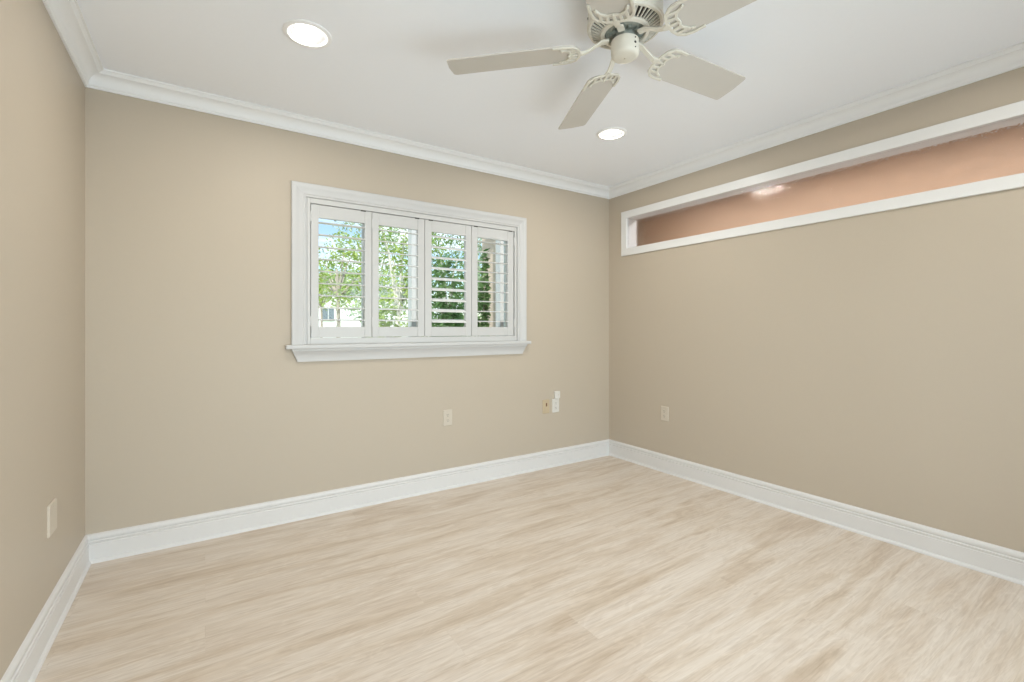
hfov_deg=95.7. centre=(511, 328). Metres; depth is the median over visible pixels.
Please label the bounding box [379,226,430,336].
leafy tree
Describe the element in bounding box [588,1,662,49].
motor housing
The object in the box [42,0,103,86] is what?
trim
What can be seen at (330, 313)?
house
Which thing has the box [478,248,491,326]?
shrub
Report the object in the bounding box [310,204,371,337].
plantation shutter
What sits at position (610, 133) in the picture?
recessed light
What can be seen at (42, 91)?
wall
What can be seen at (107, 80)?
trim
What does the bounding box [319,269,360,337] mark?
leafy tree
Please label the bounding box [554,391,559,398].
junction box
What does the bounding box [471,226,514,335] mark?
plantation shutter
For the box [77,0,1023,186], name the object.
ceiling
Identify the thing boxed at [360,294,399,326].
shrub
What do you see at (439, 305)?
leafy tree
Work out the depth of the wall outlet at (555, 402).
3.90 m
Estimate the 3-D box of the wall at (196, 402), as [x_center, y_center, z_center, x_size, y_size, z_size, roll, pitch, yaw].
[-0.658,-0.145,3.324,3.856,2.600,0.150,0,0,-33]
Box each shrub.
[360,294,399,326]
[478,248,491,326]
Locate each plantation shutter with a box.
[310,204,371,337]
[372,212,423,336]
[424,219,472,335]
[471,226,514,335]
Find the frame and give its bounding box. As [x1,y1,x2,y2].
[408,229,503,336]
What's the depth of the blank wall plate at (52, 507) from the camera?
1.76 m
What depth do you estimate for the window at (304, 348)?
3.10 m
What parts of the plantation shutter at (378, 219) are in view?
rail, rail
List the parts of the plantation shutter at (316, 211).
rail, rail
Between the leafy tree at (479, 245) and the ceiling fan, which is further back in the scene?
the leafy tree at (479, 245)
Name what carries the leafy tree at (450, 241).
on the ground
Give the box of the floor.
[35,456,1023,681]
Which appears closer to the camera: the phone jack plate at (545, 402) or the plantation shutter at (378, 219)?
the plantation shutter at (378, 219)
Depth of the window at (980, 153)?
2.65 m
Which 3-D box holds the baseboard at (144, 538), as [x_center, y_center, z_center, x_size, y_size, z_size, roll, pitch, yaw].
[-0.596,1.085,3.258,3.586,0.140,0.027,0,0,-33]
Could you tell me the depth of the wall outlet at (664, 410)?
3.73 m
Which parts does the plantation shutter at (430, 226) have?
rail, rail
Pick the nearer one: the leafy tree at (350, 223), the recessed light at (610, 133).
the recessed light at (610, 133)
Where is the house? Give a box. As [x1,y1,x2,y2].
[318,274,407,337]
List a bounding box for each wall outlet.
[443,409,451,425]
[552,398,558,412]
[661,406,668,420]
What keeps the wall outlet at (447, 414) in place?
attached to the wall at (196, 402)
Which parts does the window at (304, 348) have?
sill, frame, sash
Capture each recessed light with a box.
[283,19,331,48]
[596,127,626,139]
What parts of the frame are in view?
post, post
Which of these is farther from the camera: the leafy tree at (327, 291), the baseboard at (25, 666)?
the leafy tree at (327, 291)
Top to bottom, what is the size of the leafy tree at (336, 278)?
4.135 m
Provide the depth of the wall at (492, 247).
5.81 m
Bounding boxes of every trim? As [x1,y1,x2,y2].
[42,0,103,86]
[87,69,608,198]
[609,42,1023,198]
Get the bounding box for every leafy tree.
[319,231,390,337]
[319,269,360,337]
[330,220,407,326]
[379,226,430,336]
[431,253,463,336]
[432,232,463,319]
[445,237,481,314]
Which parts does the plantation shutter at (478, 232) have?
rail, rail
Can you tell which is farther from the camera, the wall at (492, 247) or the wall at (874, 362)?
the wall at (492, 247)
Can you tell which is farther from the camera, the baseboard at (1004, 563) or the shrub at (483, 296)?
the shrub at (483, 296)
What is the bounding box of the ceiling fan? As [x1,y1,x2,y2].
[447,0,756,129]
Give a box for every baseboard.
[0,535,90,681]
[86,439,608,563]
[609,439,1023,585]
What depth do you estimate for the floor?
1.95 m
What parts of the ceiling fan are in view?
fan blade, fan blade, bracket stem, fan blade, bracket stem, bracket stem, bracket stem, bracket stem, fan blade, fan blade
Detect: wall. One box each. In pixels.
[0,0,84,679]
[85,87,608,534]
[482,239,495,326]
[609,67,1023,552]
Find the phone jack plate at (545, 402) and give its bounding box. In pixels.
[543,399,548,413]
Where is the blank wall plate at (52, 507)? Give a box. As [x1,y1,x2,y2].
[47,498,56,537]
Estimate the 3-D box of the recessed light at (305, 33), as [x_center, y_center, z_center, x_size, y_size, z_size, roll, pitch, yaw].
[-0.879,-1.280,1.996,0.195,0.042,0.195,0,0,-33]
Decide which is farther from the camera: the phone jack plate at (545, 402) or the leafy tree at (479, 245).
the leafy tree at (479, 245)
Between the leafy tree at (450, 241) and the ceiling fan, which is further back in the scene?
the leafy tree at (450, 241)
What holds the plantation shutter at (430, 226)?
attached to the window at (304, 348)
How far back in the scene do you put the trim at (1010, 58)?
2.63 m
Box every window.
[285,180,530,361]
[621,100,1023,255]
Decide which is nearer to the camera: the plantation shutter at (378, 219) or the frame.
the plantation shutter at (378, 219)

